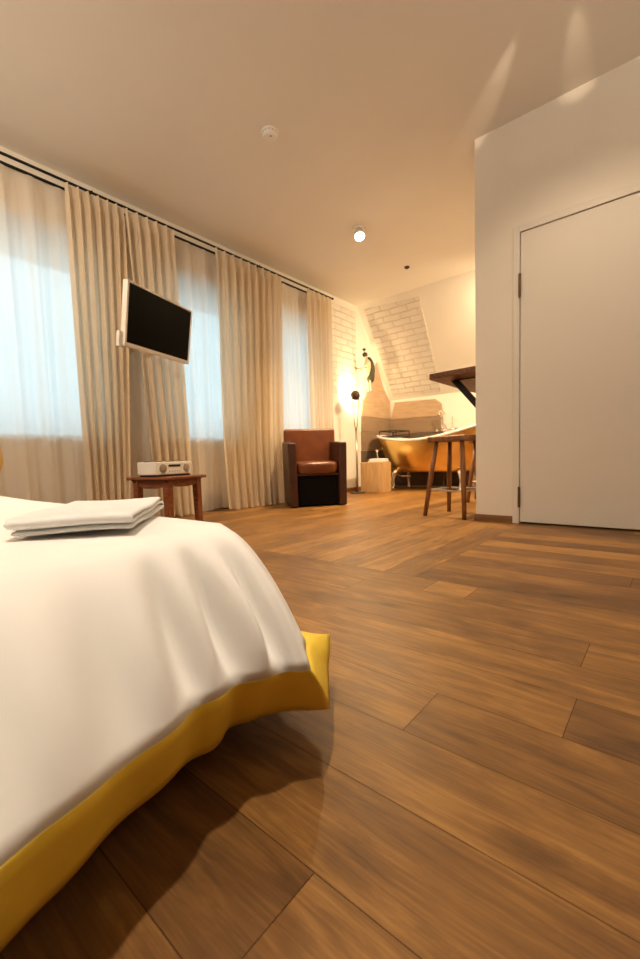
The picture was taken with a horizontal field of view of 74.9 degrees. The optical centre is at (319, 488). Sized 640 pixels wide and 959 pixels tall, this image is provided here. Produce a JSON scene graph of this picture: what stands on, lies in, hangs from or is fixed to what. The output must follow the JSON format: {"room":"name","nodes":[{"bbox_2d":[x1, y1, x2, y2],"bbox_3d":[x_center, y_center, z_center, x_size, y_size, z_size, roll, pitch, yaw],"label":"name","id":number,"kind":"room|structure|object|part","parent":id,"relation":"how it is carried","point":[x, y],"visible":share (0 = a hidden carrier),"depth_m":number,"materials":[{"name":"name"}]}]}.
{"room":"hotel room","nodes":[
{"label":"hotel room","id":0,"kind":"room"},
{"bbox_2d":[0,146,391,487],"bbox_3d":[-1.736,-1.078,3.778,0.360,2.720,9.300,2,5,40],"label":"wall","id":1,"kind":"structure","parent":0,"point":[344,428],"depth_m":5.92,"materials":[{"name":"white paint"}]},
{"bbox_2d":[0,160,306,292],"bbox_3d":[-1.625,-2.286,3.507,0.030,0.030,5.406,2,5,40],"label":"curtain rod","id":2,"kind":"object","parent":1,"relation":"attached to","point":[1,162],"visible":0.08,"depth_m":3.09,"materials":[{"name":"black metal"}]},
{"bbox_2d":[0,163,86,503],"bbox_3d":[-2.292,-0.913,2.763,0.061,2.561,1.505,2,5,40],"label":"sheer curtain","id":3,"kind":"object","parent":2,"relation":"hanging from","point":[41,443],"visible":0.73,"depth_m":3.04,"materials":[{"name":"white fabric"}]},
{"bbox_2d":[124,217,228,515],"bbox_3d":[-1.353,-1.021,3.873,0.064,2.561,1.441,2,5,40],"label":"sheer curtain","id":4,"kind":"object","parent":2,"relation":"hanging from","point":[197,278],"visible":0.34,"depth_m":4.08,"materials":[{"name":"white fabric"}]},
{"bbox_2d":[281,283,310,429],"bbox_3d":[-0.420,-1.128,4.984,0.060,2.561,1.470,2,5,40],"label":"sheer curtain","id":5,"kind":"object","parent":2,"relation":"hanging from","point":[296,395],"visible":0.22,"depth_m":5.11,"materials":[{"name":"white fabric"}]},
{"bbox_2d":[116,279,191,363],"bbox_3d":[-1.227,-1.139,3.171,0.512,0.424,1.118,-3,4,-21],"label":"television","id":6,"kind":"object","parent":1,"relation":"attached to","point":[152,323],"visible":0.99,"depth_m":2.85,"materials":[{"name":"white plastic"}]},
{"bbox_2d":[0,151,333,299],"bbox_3d":[-1.608,-2.308,3.491,0.150,0.060,5.406,2,5,40],"label":"curtain rod","id":7,"kind":"object","parent":1,"relation":"attached to","point":[1,152],"visible":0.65,"depth_m":3.49,"materials":[{"name":"black metal"}]},
{"bbox_2d":[64,182,130,500],"bbox_3d":[-1.702,-0.980,3.330,0.094,2.578,0.431,2,5,40],"label":"curtain","id":8,"kind":"object","parent":7,"relation":"hanging from","point":[96,236],"visible":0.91,"depth_m":3.30,"materials":[{"name":"beige fabric"}]},
{"bbox_2d":[125,208,194,516],"bbox_3d":[-1.399,-1.015,3.688,0.112,2.578,0.489,2,5,40],"label":"curtain","id":9,"kind":"object","parent":7,"relation":"hanging from","point":[151,245],"visible":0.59,"depth_m":3.70,"materials":[{"name":"beige fabric"}]},
{"bbox_2d":[215,247,284,509],"bbox_3d":[-0.680,-1.094,4.501,0.165,2.578,0.913,2,5,41],"label":"curtain","id":10,"kind":"object","parent":7,"relation":"hanging from","point":[249,296],"visible":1,"depth_m":4.47,"materials":[{"name":"beige fabric"}]},
{"bbox_2d":[307,288,333,428],"bbox_3d":[0.034,-1.179,5.395,0.089,2.578,0.482,2,5,40],"label":"curtain","id":11,"kind":"object","parent":7,"relation":"hanging from","point":[319,307],"visible":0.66,"depth_m":5.33,"materials":[{"name":"beige fabric"}]},
{"bbox_2d":[176,486,360,515],"bbox_3d":[-1.886,0.290,3.355,0.014,0.060,7.860,2,5,40],"label":"baseboard","id":12,"kind":"structure","parent":1,"relation":"attached to","point":[351,489],"depth_m":6.15,"materials":[{"name":"brown wood"}]},
{"bbox_2d":[331,302,356,394],"bbox_3d":[0.334,-1.946,5.936,0.004,1.220,0.620,2,5,40],"label":"trim","id":13,"kind":"structure","parent":1,"relation":"attached to","point":[343,319],"depth_m":5.94,"materials":[{"name":"white brick"}]},
{"bbox_2d":[361,363,391,484],"bbox_3d":[0.890,-0.993,6.622,0.018,1.950,0.860,2,5,40],"label":"trim","id":14,"kind":"structure","parent":1,"relation":"attached to","point":[376,403],"depth_m":6.56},
{"bbox_2d":[0,486,639,958],"bbox_3d":[0.712,0.379,1.993,5.851,0.080,9.300,2,5,40],"label":"floor","id":15,"kind":"structure","parent":0,"point":[468,785],"depth_m":0.64,"materials":[{"name":"brown wood"}]},
{"bbox_2d":[126,474,205,520],"bbox_3d":[-1.133,0.110,3.137,0.400,0.405,0.400,0,5,26],"label":"side table","id":16,"kind":"object","parent":15,"relation":"on","point":[167,482],"visible":0.77,"depth_m":3.01,"materials":[{"name":"brown wood"}]},
{"bbox_3d":[-1.327,0.132,3.071,0.051,0.383,0.051,0,5,26],"label":"leg","id":17,"kind":"part","parent":16,"relation":"part of","materials":[{"name":"brown wood"}]},
{"bbox_2d":[137,461,190,476],"bbox_3d":[-1.149,-0.145,3.107,0.204,0.110,0.330,0,5,28],"label":"radio","id":18,"kind":"object","parent":16,"relation":"on","point":[152,468],"visible":1,"depth_m":2.99,"materials":[{"name":"white plastic"}]},
{"bbox_3d":[-1.066,0.133,2.944,0.051,0.383,0.051,0,5,26],"label":"leg","id":19,"kind":"part","parent":16,"relation":"part of","materials":[{"name":"brown wood"}]},
{"bbox_3d":[-0.938,0.111,3.205,0.051,0.383,0.051,0,5,26],"label":"leg","id":20,"kind":"part","parent":16,"relation":"part of","materials":[{"name":"brown wood"}]},
{"bbox_2d":[282,429,346,506],"bbox_3d":[-0.070,-0.243,4.559,0.620,0.827,0.544,-3,4,-12],"label":"armchair","id":21,"kind":"object","parent":15,"relation":"on","point":[314,463],"visible":1,"depth_m":4.39,"materials":[{"name":"leather"}]},
{"bbox_3d":[-0.324,-0.160,4.503,0.091,0.686,0.490,-3,4,-12],"label":"armrest","id":22,"kind":"part","parent":21,"relation":"part of","materials":[{"name":"wood"}]},
{"bbox_3d":[-0.117,-0.401,4.750,0.580,0.535,0.133,-3,4,-12],"label":"backrest","id":23,"kind":"part","parent":21,"relation":"part of","materials":[{"name":"brown leather"}]},
{"bbox_2d":[297,461,337,473],"bbox_3d":[-0.057,-0.223,4.505,0.446,0.140,0.430,-3,4,-12],"label":"seat cushion","id":24,"kind":"object","parent":21,"relation":"on","point":[303,467],"depth_m":4.30,"materials":[{"name":"brown leather"}]},
{"bbox_3d":[-0.061,-0.155,4.539,0.450,0.020,0.410,-3,4,-12],"label":"seat frame","id":25,"kind":"part","parent":21,"relation":"part of","materials":[{"name":"wood"}]},
{"bbox_3d":[-0.022,0.008,4.389,0.444,0.325,0.020,-3,4,-12],"label":"panel","id":26,"kind":"part","parent":21,"relation":"part of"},
{"bbox_3d":[0.192,-0.184,4.612,0.091,0.686,0.490,-3,4,-12],"label":"armrest","id":27,"kind":"part","parent":21,"relation":"part of","materials":[{"name":"wood"}]},
{"bbox_2d":[350,390,365,493],"bbox_3d":[0.506,-0.636,5.800,0.220,1.418,0.220,2,5,40],"label":"floor lamp","id":28,"kind":"object","parent":15,"relation":"on","point":[355,395],"visible":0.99,"depth_m":5.77,"materials":[{"name":"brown metal"}]},
{"bbox_3d":[0.472,-1.000,5.775,0.059,0.472,0.014,-2,4,0],"label":"fork rod","id":29,"kind":"part","parent":28,"relation":"part of","materials":[{"name":"metal"}]},
{"bbox_3d":[0.517,-1.002,5.774,0.059,0.472,0.014,-2,4,0],"label":"fork rod","id":30,"kind":"part","parent":28,"relation":"part of","materials":[{"name":"metal"}]},
{"bbox_2d":[360,462,390,492],"bbox_3d":[0.791,-0.155,5.909,0.350,0.425,0.260,1,5,36],"label":"wood block","id":31,"kind":"object","parent":15,"relation":"on","point":[375,476],"visible":0.88,"depth_m":5.80,"materials":[{"name":"beige wood"}]},
{"bbox_2d":[368,458,388,461],"bbox_3d":[0.818,-0.390,5.863,0.260,0.049,0.220,1,5,36],"label":"bath towel","id":32,"kind":"object","parent":31,"relation":"on","point":[380,459],"visible":0.91,"depth_m":5.78,"materials":[{"name":"white fabric"}]},
{"bbox_2d":[376,424,475,489],"bbox_3d":[1.617,-0.445,6.012,1.790,0.936,0.750,2,5,40],"label":"bathtub","id":33,"kind":"object","parent":15,"relation":"on","point":[406,455],"visible":0.6,"depth_m":5.80,"materials":[{"name":"gold metal"}]},
{"bbox_2d":[379,430,409,437],"bbox_3d":[1.138,-0.825,6.377,0.292,0.099,0.740,2,5,40],"label":"rack","id":34,"kind":"object","parent":33,"relation":"on","point":[393,436],"visible":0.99,"depth_m":6.32,"materials":[{"name":"black metal"}]},
{"bbox_2d":[436,410,457,486],"bbox_3d":[1.870,-0.584,6.239,0.324,1.170,0.177,2,5,40],"label":"tap","id":35,"kind":"object","parent":15,"relation":"on","point":[441,416],"visible":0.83,"depth_m":6.28,"materials":[{"name":"silver metal"}]},
{"bbox_2d":[423,434,475,519],"bbox_3d":[1.111,-0.099,3.418,0.383,0.653,0.393,-5,5,-40],"label":"bar stool","id":36,"kind":"object","parent":15,"relation":"on","point":[464,437],"visible":0.77,"depth_m":3.39,"materials":[{"name":"brown wood"}]},
{"bbox_3d":[0.914,-0.077,3.447,0.137,0.616,0.042,-2,4,-3],"label":"leg","id":37,"kind":"part","parent":36,"relation":"part of","materials":[{"name":"brown wood"}]},
{"bbox_3d":[1.119,-0.095,3.619,0.042,0.616,0.137,-1,4,13],"label":"leg","id":38,"kind":"part","parent":36,"relation":"part of","materials":[{"name":"brown wood"}]},
{"bbox_3d":[1.102,-0.402,3.397,0.290,0.045,0.350,-5,5,-40],"label":"seat","id":39,"kind":"part","parent":36,"relation":"part of","materials":[{"name":"brown wood"}]},
{"bbox_3d":[1.104,-0.067,3.221,0.042,0.616,0.137,-1,4,13],"label":"leg","id":40,"kind":"part","parent":36,"relation":"part of","materials":[{"name":"brown wood"}]},
{"bbox_3d":[1.309,-0.085,3.392,0.137,0.616,0.042,-2,4,-3],"label":"leg","id":41,"kind":"part","parent":36,"relation":"part of","materials":[{"name":"brown wood"}]},
{"bbox_2d":[466,441,475,502],"bbox_3d":[1.763,-0.185,4.342,0.393,0.653,0.383,1,5,34],"label":"bar stool","id":42,"kind":"object","parent":15,"relation":"on","point":[473,459],"visible":0.17,"depth_m":4.30,"materials":[{"name":"brown wood"}]},
{"bbox_3d":[-1.623,0.102,0.667,2.100,0.800,1.920,2,5,40],"label":"bed","id":43,"kind":"object","parent":15,"relation":"on","visible":0},
{"bbox_2d":[0,496,329,951],"bbox_3d":[-1.384,0.266,0.643,2.165,0.330,2.167,2,5,40],"label":"bedspread","id":44,"kind":"object","parent":43,"relation":"on","point":[128,656],"visible":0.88,"depth_m":0.49,"materials":[{"name":"white fabric"}]},
{"bbox_2d":[0,448,2,470],"bbox_3d":[-1.681,-0.132,1.727,0.189,0.328,0.600,2,5,40],"label":"pillow","id":45,"kind":"object","parent":44,"relation":"on","point":[1,458],"visible":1,"depth_m":1.93,"materials":[{"name":"yellow fabric"}]},
{"bbox_2d":[3,497,163,536],"bbox_3d":[-0.402,0.044,0.768,0.179,0.030,0.309,-3,4,-12],"label":"towel","id":46,"kind":"object","parent":44,"relation":"on","point":[75,516],"visible":1,"depth_m":0.64,"materials":[{"name":"white fabric"}]},
{"bbox_2d":[0,0,639,305],"bbox_3d":[0.107,-2.397,1.290,6.400,0.150,8.060,2,5,40],"label":"ceiling","id":47,"kind":"structure","parent":0,"point":[378,109],"depth_m":2.62,"materials":[{"name":"paint"}]},
{"bbox_2d":[261,125,278,141],"bbox_3d":[-0.339,-2.396,2.840,0.116,0.043,0.116,2,5,40],"label":"smoke detector","id":48,"kind":"object","parent":47,"relation":"attached to","point":[270,133],"visible":1,"depth_m":2.81,"materials":[{"name":"white plastic"}]},
{"bbox_2d":[353,225,364,241],"bbox_3d":[0.383,-2.472,4.061,0.119,0.108,0.119,2,5,40],"label":"light","id":49,"kind":"object","parent":47,"relation":"attached to","point":[359,235],"visible":1,"depth_m":4.04,"materials":[{"name":"white plastic"}]},
{"bbox_3d":[0.385,-2.440,4.054,0.091,0.043,0.091,2,5,40],"label":"bulb","id":50,"kind":"part","parent":49,"relation":"part of","materials":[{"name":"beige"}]},
{"bbox_2d":[357,270,475,486],"bbox_3d":[3.195,-1.379,4.857,6.200,2.870,1.200,2,5,40],"label":"wall","id":51,"kind":"structure","parent":0,"point":[448,305],"depth_m":5.78,"materials":[{"name":"white paint"}]},
{"bbox_2d":[356,348,374,390],"bbox_3d":[0.641,-1.710,6.053,0.302,0.612,0.145,0,4,20],"label":"figurine","id":52,"kind":"object","parent":51,"relation":"attached to","point":[369,362],"visible":1,"depth_m":6.00,"materials":[{"name":"paint"}]},
{"bbox_2d":[365,296,440,397],"bbox_3d":[1.259,-2.044,6.231,0.880,1.202,0.834,2,5,40],"label":"mirror","id":53,"kind":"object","parent":51,"relation":"attached to","point":[399,331],"depth_m":6.19,"materials":[{"name":"white paint"}]},
{"bbox_2d":[391,399,475,485],"bbox_3d":[2.341,-0.699,6.022,2.975,1.360,0.018,2,5,40],"label":"trim","id":54,"kind":"structure","parent":51,"relation":"attached to","point":[422,409],"depth_m":6.63,"materials":[{"name":"beige tile"}]},
{"bbox_2d":[474,56,639,522],"bbox_3d":[2.915,-1.136,2.607,3.330,2.720,1.612,2,5,40],"label":"wall","id":55,"kind":"structure","parent":0,"point":[582,145],"depth_m":2.82,"materials":[{"name":"white paint"}]},
{"bbox_2d":[429,366,475,407],"bbox_3d":[1.506,-0.767,3.886,0.470,0.468,1.379,2,5,40],"label":"countertop","id":56,"kind":"structure","parent":55,"relation":"attached to","point":[464,379],"depth_m":3.47,"materials":[{"name":"brown wood"}]},
{"bbox_2d":[512,183,639,529],"bbox_3d":[1.699,-0.750,2.610,0.934,2.023,0.096,2,5,40],"label":"door","id":57,"kind":"structure","parent":55,"relation":"in","point":[576,269],"depth_m":2.66,"materials":[{"name":"paint"}]}
]}

